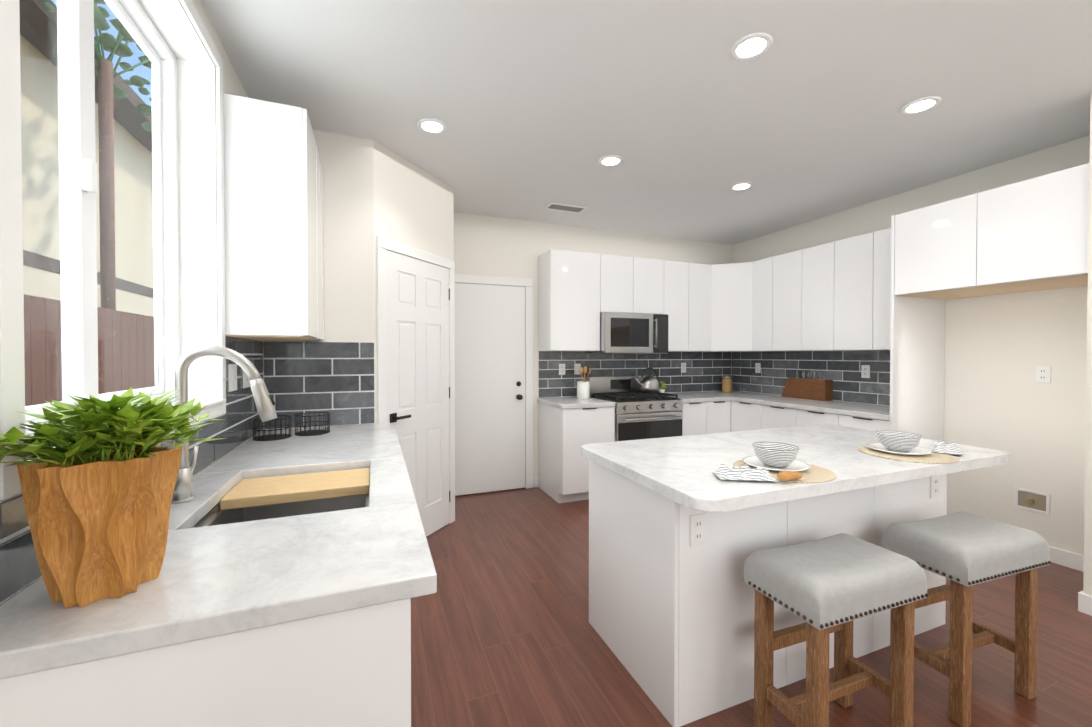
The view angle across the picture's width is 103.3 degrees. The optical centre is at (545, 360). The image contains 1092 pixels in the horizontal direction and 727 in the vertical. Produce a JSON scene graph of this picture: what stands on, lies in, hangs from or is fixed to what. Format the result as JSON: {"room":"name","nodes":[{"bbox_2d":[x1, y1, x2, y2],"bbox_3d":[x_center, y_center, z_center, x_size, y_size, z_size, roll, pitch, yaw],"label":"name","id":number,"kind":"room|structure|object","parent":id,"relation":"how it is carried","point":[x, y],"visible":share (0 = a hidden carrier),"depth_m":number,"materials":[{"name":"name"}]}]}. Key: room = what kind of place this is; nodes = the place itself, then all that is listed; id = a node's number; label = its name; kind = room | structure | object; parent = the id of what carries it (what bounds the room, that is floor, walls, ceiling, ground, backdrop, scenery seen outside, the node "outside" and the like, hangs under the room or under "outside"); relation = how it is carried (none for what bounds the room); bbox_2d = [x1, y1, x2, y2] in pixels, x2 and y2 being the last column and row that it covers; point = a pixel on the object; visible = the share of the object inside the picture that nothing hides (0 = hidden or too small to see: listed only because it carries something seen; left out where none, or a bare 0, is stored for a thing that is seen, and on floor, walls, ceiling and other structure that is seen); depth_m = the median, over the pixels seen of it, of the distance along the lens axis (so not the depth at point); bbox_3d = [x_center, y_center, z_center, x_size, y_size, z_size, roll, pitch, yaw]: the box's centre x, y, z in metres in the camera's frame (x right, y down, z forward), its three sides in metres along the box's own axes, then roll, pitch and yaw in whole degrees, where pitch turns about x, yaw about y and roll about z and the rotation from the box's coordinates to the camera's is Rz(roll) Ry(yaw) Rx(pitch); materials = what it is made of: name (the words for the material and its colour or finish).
{"room":"kitchen","nodes":[
{"label":"kitchen","id":0,"kind":"room"},
{"bbox_2d":[0,0,260,604],"bbox_3d":[-0.916,-0.008,0.371,0.200,2.700,6.880,0,1,-22],"label":"wall","id":1,"kind":"structure","parent":0,"point":[232,84],"depth_m":1.89,"materials":[{"name":"white paint"}]},
{"bbox_2d":[0,0,225,499],"bbox_3d":[-1.253,-0.518,1.259,0.230,1.510,1.200,0,1,-22],"label":"window","id":2,"kind":"structure","parent":1,"relation":"in","point":[78,165],"depth_m":1.46,"materials":[{"name":"white plastic"}]},
{"bbox_2d":[0,335,263,603],"bbox_3d":[-1.267,0.142,1.550,0.011,0.548,2.048,0,1,-22],"label":"backsplash","id":3,"kind":"structure","parent":1,"relation":"attached to","point":[19,565],"depth_m":1.62,"materials":[{"name":"grey tile"}]},
{"bbox_2d":[228,364,236,391],"bbox_3d":[-1.419,0.078,1.958,0.008,0.122,0.115,0,1,-22],"label":"electrical outlet","id":4,"kind":"object","parent":3,"relation":"attached to","point":[232,377],"visible":1,"depth_m":1.95,"materials":[{"name":"white plastic"}]},
{"bbox_2d":[242,369,249,387],"bbox_3d":[-1.500,0.076,2.163,0.007,0.122,0.115,0,1,-22],"label":"electrical outlet","id":5,"kind":"object","parent":3,"relation":"attached to","point":[246,382],"visible":0.5,"depth_m":2.14,"materials":[{"name":"white plastic"}]},
{"bbox_2d":[223,93,324,341],"bbox_3d":[-1.370,-0.629,2.237,0.327,1.041,0.698,0,1,-22],"label":"upper cabinet","id":6,"kind":"object","parent":1,"relation":"attached to","point":[274,220],"visible":0.98,"depth_m":1.92,"materials":[{"name":"white wood"}]},
{"bbox_2d":[262,130,453,429],"bbox_3d":[-1.307,-0.042,3.280,1.209,2.700,1.179,0,1,-22],"label":"wall","id":7,"kind":"structure","parent":0,"point":[373,189],"depth_m":2.71,"materials":[{"name":"white paint"}]},
{"bbox_2d":[264,341,374,429],"bbox_3d":[-1.362,0.145,2.621,0.598,0.518,0.011,0,1,-22],"label":"backsplash","id":8,"kind":"structure","parent":7,"relation":"attached to","point":[336,380],"depth_m":2.62,"materials":[{"name":"grey tile"}]},
{"bbox_2d":[376,236,454,523],"bbox_3d":[-0.908,0.260,3.124,0.017,2.100,0.820,0,1,23],"label":"door frame","id":9,"kind":"structure","parent":7,"relation":"attached to","point":[383,245],"depth_m":2.95,"materials":[{"name":"white wood"}]},
{"bbox_2d":[386,250,449,536],"bbox_3d":[-0.906,0.292,3.126,0.496,2.024,0.491,0,1,-22],"label":"pantry door","id":10,"kind":"structure","parent":7,"relation":"in","point":[417,352],"depth_m":3.13,"materials":[{"name":"white paint"}]},
{"bbox_2d":[454,212,731,477],"bbox_3d":[0.076,-0.057,4.542,5.310,2.700,0.150,0,1,-22],"label":"wall","id":11,"kind":"structure","parent":0,"point":[490,246],"depth_m":4.39,"materials":[{"name":"white paint"}]},
{"bbox_2d":[455,283,524,495],"bbox_3d":[-0.548,0.276,4.173,0.755,2.017,0.083,0,1,-22],"label":"back door","id":12,"kind":"structure","parent":11,"relation":"in","point":[489,388],"depth_m":4.21,"materials":[{"name":"white paint"}]},
{"bbox_2d":[455,274,532,496],"bbox_3d":[-0.546,0.242,4.209,0.883,2.110,0.017,0,1,-22],"label":"door frame","id":13,"kind":"structure","parent":11,"relation":"attached to","point":[527,284],"depth_m":4.34,"materials":[{"name":"white wood"}]},
{"bbox_2d":[538,249,599,350],"bbox_3d":[0.231,-0.574,4.339,0.535,0.960,0.327,0,1,-22],"label":"upper cabinet","id":14,"kind":"object","parent":11,"relation":"attached to","point":[568,314],"depth_m":4.19,"materials":[{"name":"white wood"}]},
{"bbox_2d":[598,254,633,312],"bbox_3d":[0.657,-0.769,4.505,0.380,0.575,0.327,0,1,-22],"label":"upper cabinet","id":15,"kind":"object","parent":11,"relation":"attached to","point":[615,273],"depth_m":4.35,"materials":[{"name":"white wood"}]},
{"bbox_2d":[586,312,667,353],"bbox_3d":[0.857,-0.275,4.522,0.752,0.408,0.450,0,1,-22],"label":"microwave","id":16,"kind":"object","parent":15,"relation":"attached to","point":[634,333],"visible":0.98,"depth_m":4.33,"materials":[{"name":"silver metal"}]},
{"bbox_2d":[538,351,730,397],"bbox_3d":[1.104,0.139,4.864,2.538,0.478,0.011,0,1,-22],"label":"backsplash","id":17,"kind":"structure","parent":11,"relation":"attached to","point":[706,371],"depth_m":4.83,"materials":[{"name":"grey tile"}]},
{"bbox_2d":[559,364,564,374],"bbox_3d":[0.167,0.094,4.484,0.072,0.115,0.007,0,1,-22],"label":"electrical outlet","id":18,"kind":"object","parent":17,"relation":"attached to","point":[561,369],"visible":1,"depth_m":4.48,"materials":[{"name":"white plastic"}]},
{"bbox_2d":[574,364,580,374],"bbox_3d":[0.332,0.093,4.548,0.072,0.115,0.008,0,1,-22],"label":"electrical outlet","id":19,"kind":"object","parent":17,"relation":"attached to","point":[576,368],"visible":0.96,"depth_m":4.54,"materials":[{"name":"white plastic"}]},
{"bbox_2d":[681,363,685,372],"bbox_3d":[1.611,0.087,5.054,0.072,0.115,0.007,0,1,-22],"label":"electrical outlet","id":20,"kind":"object","parent":17,"relation":"attached to","point":[683,367],"visible":1,"depth_m":5.05,"materials":[{"name":"white plastic"}]},
{"bbox_2d":[634,257,665,313],"bbox_3d":[1.010,-0.770,4.645,0.380,0.575,0.327,0,1,-22],"label":"upper cabinet","id":21,"kind":"object","parent":11,"relation":"attached to","point":[649,274],"depth_m":4.50,"materials":[{"name":"white wood"}]},
{"bbox_2d":[666,261,689,350],"bbox_3d":[1.337,-0.579,4.776,0.323,0.960,0.327,0,1,-22],"label":"upper cabinet","id":22,"kind":"object","parent":11,"relation":"attached to","point":[677,273],"depth_m":4.63,"materials":[{"name":"white wood"}]},
{"bbox_2d":[690,263,709,351],"bbox_3d":[1.637,-0.581,4.895,0.322,0.960,0.327,0,1,-22],"label":"upper cabinet","id":23,"kind":"object","parent":11,"relation":"attached to","point":[699,273],"depth_m":4.74,"materials":[{"name":"white wood"}]},
{"bbox_2d":[710,262,753,351],"bbox_3d":[2.031,-0.578,4.726,0.304,0.957,0.304,0,1,-22],"label":"upper cabinet","id":24,"kind":"object","parent":11,"relation":"attached to","point":[732,284],"depth_m":4.72,"materials":[{"name":"white wood"}]},
{"bbox_2d":[200,0,1091,244],"bbox_3d":[1.312,-1.430,1.397,5.310,0.120,7.180,0,1,-22],"label":"ceiling","id":25,"kind":"structure","parent":0,"point":[536,107],"depth_m":2.23,"materials":[{"name":"white paint"}]},
{"bbox_2d":[417,118,446,133],"bbox_3d":[-0.671,-1.377,2.544,0.170,0.010,0.170,0,1,-22],"label":"recessed light","id":26,"kind":"object","parent":25,"relation":"in","point":[431,125],"visible":1,"depth_m":2.53,"materials":[{"name":"white"}]},
{"bbox_2d":[544,202,586,212],"bbox_3d":[0.181,-1.396,3.961,0.360,0.008,0.160,0,1,-22],"label":"ceiling vent","id":27,"kind":"object","parent":25,"relation":"in","point":[564,207],"visible":1,"depth_m":3.95,"materials":[{"name":"white metal"}]},
{"bbox_2d":[598,155,622,166],"bbox_3d":[0.449,-1.383,2.997,0.170,0.010,0.170,0,1,-22],"label":"recessed light","id":28,"kind":"object","parent":25,"relation":"in","point":[610,160],"visible":0.98,"depth_m":2.99,"materials":[{"name":"white"}]},
{"bbox_2d":[730,182,752,190],"bbox_3d":[1.561,-1.388,3.449,0.170,0.010,0.170,0,1,-22],"label":"recessed light","id":29,"kind":"object","parent":25,"relation":"in","point":[740,186],"visible":1,"depth_m":3.44,"materials":[{"name":"white"}]},
{"bbox_2d":[730,32,772,60],"bbox_3d":[0.897,-1.370,1.889,0.170,0.010,0.170,0,1,-22],"label":"recessed light","id":30,"kind":"object","parent":25,"relation":"in","point":[751,46],"visible":1,"depth_m":1.88,"materials":[{"name":"white"}]},
{"bbox_2d":[900,96,941,114],"bbox_3d":[2.023,-1.375,2.334,0.170,0.010,0.170,0,1,-22],"label":"recessed light","id":31,"kind":"object","parent":25,"relation":"in","point":[921,105],"visible":1,"depth_m":2.33,"materials":[{"name":"white"}]},
{"bbox_2d":[411,487,1091,726],"bbox_3d":[1.312,1.390,1.429,5.310,0.120,7.180,0,1,-22],"label":"floor","id":32,"kind":"structure","parent":0,"point":[504,633],"depth_m":1.97,"materials":[{"name":"brown wood"}]},
{"bbox_2d":[0,598,410,726],"bbox_3d":[-0.659,0.901,0.930,0.676,0.868,0.428,0,1,-22],"label":"base cabinet","id":33,"kind":"object","parent":32,"relation":"on","point":[350,668],"depth_m":0.75,"materials":[{"name":"white wood"}]},
{"bbox_2d":[0,423,436,678],"bbox_3d":[-0.934,0.437,1.687,0.726,0.040,2.061,0,1,-22],"label":"countertop","id":34,"kind":"structure","parent":33,"relation":"on","point":[216,580],"depth_m":0.88,"materials":[{"name":"stone"}]},
{"bbox_2d":[0,387,225,607],"bbox_3d":[-0.793,0.240,0.813,0.318,0.370,0.368,0,1,-22],"label":"potted plant","id":35,"kind":"object","parent":34,"relation":"on","point":[98,483],"visible":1,"depth_m":0.76,"materials":[{"name":"brown wood"}]},
{"bbox_2d":[171,346,276,502],"bbox_3d":[-0.997,0.187,1.354,0.275,0.465,0.099,0,1,-22],"label":"faucet","id":36,"kind":"object","parent":34,"relation":"on","point":[264,402],"visible":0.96,"depth_m":1.30,"materials":[{"name":"silver metal"}]},
{"bbox_2d":[253,415,291,440],"bbox_3d":[-1.441,0.355,2.276,0.174,0.108,0.174,0,1,-22],"label":"wire basket","id":37,"kind":"object","parent":34,"relation":"on","point":[264,437],"visible":0.98,"depth_m":2.26,"materials":[{"name":"black metal"}]},
{"bbox_2d":[192,494,368,527],"bbox_3d":[-0.831,0.566,1.444,0.458,0.208,0.608,0,1,-22],"label":"sink","id":38,"kind":"object","parent":34,"relation":"in","point":[215,515],"visible":0.06,"depth_m":1.68,"materials":[{"name":"silver metal"}]},
{"bbox_2d":[220,468,369,509],"bbox_3d":[-0.889,0.464,1.589,0.446,0.035,0.255,0,1,-22],"label":"cutting board","id":39,"kind":"object","parent":38,"relation":"on","point":[254,492],"visible":1,"depth_m":1.52,"materials":[{"name":"brown wood"}]},
{"bbox_2d":[295,412,329,435],"bbox_3d":[-1.303,0.353,2.411,0.174,0.108,0.174,0,1,-22],"label":"wire basket","id":40,"kind":"object","parent":34,"relation":"on","point":[309,432],"visible":1,"depth_m":2.39,"materials":[{"name":"black metal"}]},
{"bbox_2d":[538,402,614,502],"bbox_3d":[0.283,0.863,4.221,0.531,0.868,0.616,0,1,-22],"label":"base cabinet","id":41,"kind":"object","parent":32,"relation":"on","point":[564,435],"depth_m":3.94,"materials":[{"name":"white wood"}]},
{"bbox_2d":[537,397,614,408],"bbox_3d":[0.277,0.407,4.207,0.546,0.040,0.628,0,1,-22],"label":"countertop","id":42,"kind":"structure","parent":41,"relation":"on","point":[559,402],"depth_m":4.00,"materials":[{"name":"stone"}]},
{"bbox_2d":[577,366,590,398],"bbox_3d":[0.382,0.221,4.360,0.144,0.327,0.130,0,1,-22],"label":"utensil crock","id":43,"kind":"object","parent":42,"relation":"on","point":[583,389],"visible":1,"depth_m":4.30,"materials":[{"name":"white ceramic"}]},
{"bbox_2d":[587,376,682,440],"bbox_3d":[0.906,0.738,4.408,0.754,1.115,0.687,0,1,-22],"label":"stove","id":44,"kind":"object","parent":32,"relation":"on","point":[639,415],"visible":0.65,"depth_m":4.19,"materials":[{"name":"silver metal"}]},
{"bbox_2d":[635,367,660,392],"bbox_3d":[1.069,0.208,4.567,0.296,0.268,0.230,0,1,-22],"label":"kettle","id":45,"kind":"object","parent":44,"relation":"on","point":[649,383],"visible":1,"depth_m":4.50,"materials":[{"name":"silver metal"}]},
{"bbox_2d":[681,402,709,435],"bbox_3d":[1.391,0.858,4.659,0.316,0.868,0.616,0,1,-22],"label":"base cabinet","id":46,"kind":"object","parent":32,"relation":"on","point":[696,415],"depth_m":4.38,"materials":[{"name":"white wood"}]},
{"bbox_2d":[710,401,729,432],"bbox_3d":[1.684,0.857,4.774,0.314,0.868,0.616,0,1,-22],"label":"base cabinet","id":47,"kind":"object","parent":32,"relation":"on","point":[719,410],"depth_m":4.49,"materials":[{"name":"white wood"}]},
{"bbox_2d":[667,392,729,402],"bbox_3d":[1.529,0.402,4.699,0.606,0.040,0.633,0,1,-22],"label":"countertop","id":48,"kind":"structure","parent":47,"relation":"on","point":[687,397],"depth_m":4.50,"materials":[{"name":"stone"}]},
{"bbox_2d":[660,381,666,392],"bbox_3d":[1.273,0.306,4.772,0.105,0.147,0.118,0,1,-22],"label":"herb pot","id":49,"kind":"object","parent":48,"relation":"on","point":[662,387],"visible":0.65,"depth_m":4.75,"materials":[{"name":"white ceramic"}]},
{"bbox_2d":[699,391,889,420],"bbox_3d":[2.384,0.407,4.234,0.643,0.040,2.126,0,1,-22],"label":"countertop","id":50,"kind":"structure","parent":47,"relation":"on","point":[879,412],"depth_m":3.83,"materials":[{"name":"stone"}]},
{"bbox_2d":[722,374,731,392],"bbox_3d":[2.121,0.270,5.070,0.112,0.213,0.112,0,1,-22],"label":"canister","id":51,"kind":"object","parent":50,"relation":"on","point":[726,383],"visible":1,"depth_m":5.03,"materials":[{"name":"brown wood"}]},
{"bbox_2d":[782,371,832,400],"bbox_3d":[2.617,0.250,4.351,0.100,0.270,0.480,0,1,-22],"label":"knife block","id":52,"kind":"object","parent":50,"relation":"on","point":[815,388],"visible":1,"depth_m":4.26,"materials":[{"name":"brown wood"}]},
{"bbox_2d":[730,401,757,431],"bbox_3d":[2.299,0.860,4.492,0.616,0.868,0.396,0,1,-22],"label":"base cabinet","id":53,"kind":"object","parent":32,"relation":"on","point":[743,415],"depth_m":4.39,"materials":[{"name":"white wood"}]},
{"bbox_2d":[589,460,946,726],"bbox_3d":[1.108,0.887,2.165,1.655,0.868,0.670,0,1,-22],"label":"kitchen island","id":54,"kind":"object","parent":32,"relation":"on","point":[671,616],"visible":0.44,"depth_m":1.72,"materials":[{"name":"white wood"}]},
{"bbox_2d":[690,513,705,546],"bbox_3d":[0.556,0.620,1.579,0.070,0.115,0.007,0,1,-22],"label":"outlet","id":55,"kind":"object","parent":54,"relation":"attached to","point":[697,529],"visible":1,"depth_m":1.58,"materials":[{"name":"white plastic"}]},
{"bbox_2d":[581,424,1009,511],"bbox_3d":[1.125,0.433,2.016,1.760,0.040,0.880,0,1,-22],"label":"island countertop","id":56,"kind":"structure","parent":54,"relation":"on","point":[680,469],"depth_m":1.77,"materials":[{"name":"stone"}]},
{"bbox_2d":[713,462,777,481],"bbox_3d":[0.700,0.391,1.525,0.190,0.042,0.100,0,1,7],"label":"napkin","id":57,"kind":"object","parent":56,"relation":"on","point":[724,471],"visible":1,"depth_m":1.50,"materials":[{"name":"white fabric"}]},
{"bbox_2d":[733,459,835,482],"bbox_3d":[0.896,0.414,1.641,0.340,0.004,0.340,0,1,-22],"label":"placemat","id":58,"kind":"object","parent":56,"relation":"on","point":[815,474],"visible":0.5,"depth_m":1.56,"materials":[{"name":"beige wicker"}]},
{"bbox_2d":[743,456,809,470],"bbox_3d":[0.885,0.403,1.669,0.230,0.016,0.230,0,1,-22],"label":"plate","id":59,"kind":"object","parent":58,"relation":"on","point":[794,465],"visible":0.48,"depth_m":1.65,"materials":[{"name":"white ceramic"}]},
{"bbox_2d":[752,442,798,466],"bbox_3d":[0.885,0.368,1.668,0.160,0.074,0.160,0,1,-22],"label":"bowl","id":60,"kind":"object","parent":59,"relation":"on","point":[774,454],"visible":1,"depth_m":1.63,"materials":[{"name":"white ceramic"}]},
{"bbox_2d":[777,470,802,480],"bbox_3d":[0.833,0.397,1.488,0.090,0.032,0.059,0,1,-22],"label":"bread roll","id":61,"kind":"object","parent":58,"relation":"on","point":[784,475],"visible":1,"depth_m":1.47,"materials":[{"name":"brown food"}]},
{"bbox_2d":[858,446,958,463],"bbox_3d":[1.584,0.411,1.902,0.340,0.004,0.340,0,1,-22],"label":"placemat","id":62,"kind":"object","parent":56,"relation":"on","point":[936,458],"visible":0.6,"depth_m":1.82,"materials":[{"name":"beige wicker"}]},
{"bbox_2d":[866,443,931,454],"bbox_3d":[1.573,0.400,1.929,0.230,0.016,0.230,0,1,-22],"label":"plate","id":63,"kind":"object","parent":62,"relation":"on","point":[913,451],"visible":0.71,"depth_m":1.91,"materials":[{"name":"white ceramic"}]},
{"bbox_2d":[876,430,921,451],"bbox_3d":[1.573,0.365,1.929,0.160,0.074,0.160,0,1,-22],"label":"bowl","id":64,"kind":"object","parent":63,"relation":"on","point":[899,441],"visible":1,"depth_m":1.89,"materials":[{"name":"white ceramic"}]},
{"bbox_2d":[930,440,962,455],"bbox_3d":[1.806,0.386,1.951,0.100,0.042,0.190,1,1,40],"label":"napkin","id":65,"kind":"object","parent":56,"relation":"on","point":[942,446],"visible":0.98,"depth_m":1.91,"materials":[{"name":"white fabric"}]},
{"bbox_2d":[930,475,939,497],"bbox_3d":[1.905,0.614,2.112,0.070,0.115,0.007,0,1,-22],"label":"outlet","id":66,"kind":"object","parent":54,"relation":"attached to","point":[934,486],"visible":0.81,"depth_m":2.11,"materials":[{"name":"white plastic"}]},
{"bbox_2d":[758,404,793,428],"bbox_3d":[2.441,0.864,4.132,0.616,0.868,0.377,0,1,-22],"label":"base cabinet","id":67,"kind":"object","parent":32,"relation":"on","point":[769,417],"depth_m":4.05,"materials":[{"name":"white wood"}]},
{"bbox_2d":[794,409,833,425],"bbox_3d":[2.579,0.868,3.782,0.616,0.868,0.377,0,1,-22],"label":"base cabinet","id":68,"kind":"object","parent":32,"relation":"on","point":[801,417],"depth_m":3.70,"materials":[{"name":"white wood"}]},
{"bbox_2d":[743,533,928,726],"bbox_3d":[0.996,1.001,1.504,0.520,0.655,0.316,0,1,-22],"label":"stool","id":69,"kind":"object","parent":32,"relation":"on","point":[836,585],"visible":1,"depth_m":1.45,"materials":[{"name":"brown wood"}]},
{"bbox_2d":[834,414,889,430],"bbox_3d":[2.718,0.872,3.431,0.616,0.868,0.377,0,1,-22],"label":"base cabinet","id":70,"kind":"object","parent":32,"relation":"on","point":[870,424],"depth_m":3.32,"materials":[{"name":"white wood"}]},
{"bbox_2d":[881,512,1050,726],"bbox_3d":[1.677,0.996,1.741,0.507,0.651,0.297,0,1,-19],"label":"stool","id":71,"kind":"object","parent":32,"relation":"on","point":[964,552],"visible":0.96,"depth_m":1.66,"materials":[{"name":"brown wood"}]},
{"bbox_2d":[889,163,1088,440],"bbox_3d":[2.954,0.139,2.810,0.628,2.350,0.932,0,1,-22],"label":"upper cabinet","id":72,"kind":"object","parent":32,"relation":"on","point":[1029,235],"visible":0.88,"depth_m":2.76,"materials":[{"name":"white wood"}]},
{"bbox_2d":[731,135,1089,555],"bbox_3d":[3.627,-0.029,2.167,0.150,2.700,6.880,0,1,-22],"label":"wall","id":73,"kind":"structure","parent":0,"point":[999,348],"depth_m":2.99,"materials":[{"name":"white paint"}]},
{"bbox_2d":[754,258,769,350],"bbox_3d":[2.411,-0.577,4.583,0.327,0.960,0.259,0,1,-22],"label":"upper cabinet","id":74,"kind":"object","parent":73,"relation":"attached to","point":[761,268],"depth_m":4.52,"materials":[{"name":"white wood"}]},
{"bbox_2d":[770,251,797,350],"bbox_3d":[2.519,-0.574,4.311,0.327,0.960,0.327,0,1,-22],"label":"upper cabinet","id":75,"kind":"object","parent":73,"relation":"attached to","point":[784,267],"depth_m":4.27,"materials":[{"name":"white wood"}]},
{"bbox_2d":[732,350,889,405],"bbox_3d":[2.681,0.145,4.345,0.011,0.478,2.113,0,1,-22],"label":"backsplash","id":76,"kind":"structure","parent":73,"relation":"attached to","point":[841,370],"depth_m":4.22,"materials":[{"name":"grey tile"}]},
{"bbox_2d":[755,363,760,372],"bbox_3d":[2.430,0.089,4.953,0.007,0.115,0.072,0,1,-22],"label":"electrical outlet","id":77,"kind":"object","parent":76,"relation":"attached to","point":[757,367],"visible":1,"depth_m":4.95,"materials":[{"name":"white plastic"}]},
{"bbox_2d":[861,365,869,377],"bbox_3d":[2.860,0.101,3.865,0.007,0.115,0.072,0,1,-22],"label":"electrical outlet","id":78,"kind":"object","parent":76,"relation":"attached to","point":[865,371],"visible":1,"depth_m":3.86,"materials":[{"name":"white plastic"}]},
{"bbox_2d":[798,243,829,350],"bbox_3d":[2.636,-0.571,4.015,0.327,0.960,0.310,0,1,-22],"label":"upper cabinet","id":79,"kind":"object","parent":73,"relation":"attached to","point":[813,262],"depth_m":3.98,"materials":[{"name":"white wood"}]},
{"bbox_2d":[830,233,869,350],"bbox_3d":[2.752,-0.567,3.722,0.327,0.960,0.320,0,1,-22],"label":"upper cabinet","id":80,"kind":"object","parent":73,"relation":"attached to","point":[834,296],"depth_m":3.68,"materials":[{"name":"white wood"}]},
{"bbox_2d":[870,228,890,349],"bbox_3d":[2.866,-0.564,3.433,0.327,0.960,0.302,0,1,-22],"label":"upper cabinet","id":81,"kind":"object","parent":73,"relation":"attached to","point":[880,241],"depth_m":3.46,"materials":[{"name":"white wood"}]},
{"bbox_2d":[1014,487,1049,514],"bbox_3d":[3.248,0.943,2.893,0.030,0.140,0.170,0,1,-22],"label":"outlet box","id":82,"kind":"object","parent":73,"relation":"attached to","point":[1034,501],"visible":1,"depth_m":2.89,"materials":[{"name":"white plastic"}]},
{"bbox_2d":[1035,366,1050,382],"bbox_3d":[3.274,0.093,2.846,0.007,0.115,0.072,0,1,-22],"label":"outlet","id":83,"kind":"object","parent":73,"relation":"attached to","point":[1042,374],"visible":1,"depth_m":2.84,"materials":[{"name":"white plastic"}]},
{"bbox_2d":[1049,546,1083,571],"bbox_3d":[3.243,1.262,2.923,0.018,0.100,0.913,0,1,-22],"label":"baseboard","id":84,"kind":"structure","parent":73,"relation":"attached to","point":[1072,560],"depth_m":2.74,"materials":[{"name":"white wood"}]},
{"bbox_2d":[1083,93,1091,595],"bbox_3d":[3.763,-0.012,0.734,0.649,2.700,3.515,0,1,-22],"label":"wall","id":85,"kind":"structure","parent":0,"point":[1087,581],"depth_m":2.24,"materials":[{"name":"white paint"}]},
{"bbox_2d":[1078,591,1091,615],"bbox_3d":[3.452,1.289,0.639,0.017,0.100,3.519,0,1,-22],"label":"baseboard","id":86,"kind":"structure","parent":85,"relation":"attached to","point":[1084,600],"depth_m":2.25,"materials":[{"name":"white wood"}]},
{"label":"outside","id":87,"kind":"structure","parent":0,"visible":0},
{"bbox_3d":[-9.838,1.377,4.668,13.230,0.130,32.000,0,1,-22],"label":"ground","id":88,"kind":"structure","parent":87,"visible":0},
{"bbox_2d":[19,0,153,316],"bbox_3d":[-9.406,-1.637,5.879,5.550,5.870,26.600,0,1,-22],"label":"house","id":89,"kind":"structure","parent":88,"relation":"on","point":[38,198],"depth_m":6.33,"materials":[{"name":"beige paint"}]},
{"bbox_2d":[24,294,154,405],"bbox_3d":[-5.186,0.388,6.761,0.030,1.800,22.495,0,1,-22],"label":"fence","id":90,"kind":"object","parent":88,"relation":"on","point":[113,328],"depth_m":3.93,"materials":[{"name":"brown wood"}]},
{"bbox_2d":[41,0,151,309],"bbox_3d":[-5.534,-2.634,5.803,1.204,7.865,4.043,0,1,-22],"label":"tree","id":91,"kind":"object","parent":88,"relation":"on","point":[146,126],"depth_m":5.18,"materials":[{"name":"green plant"}]}
]}

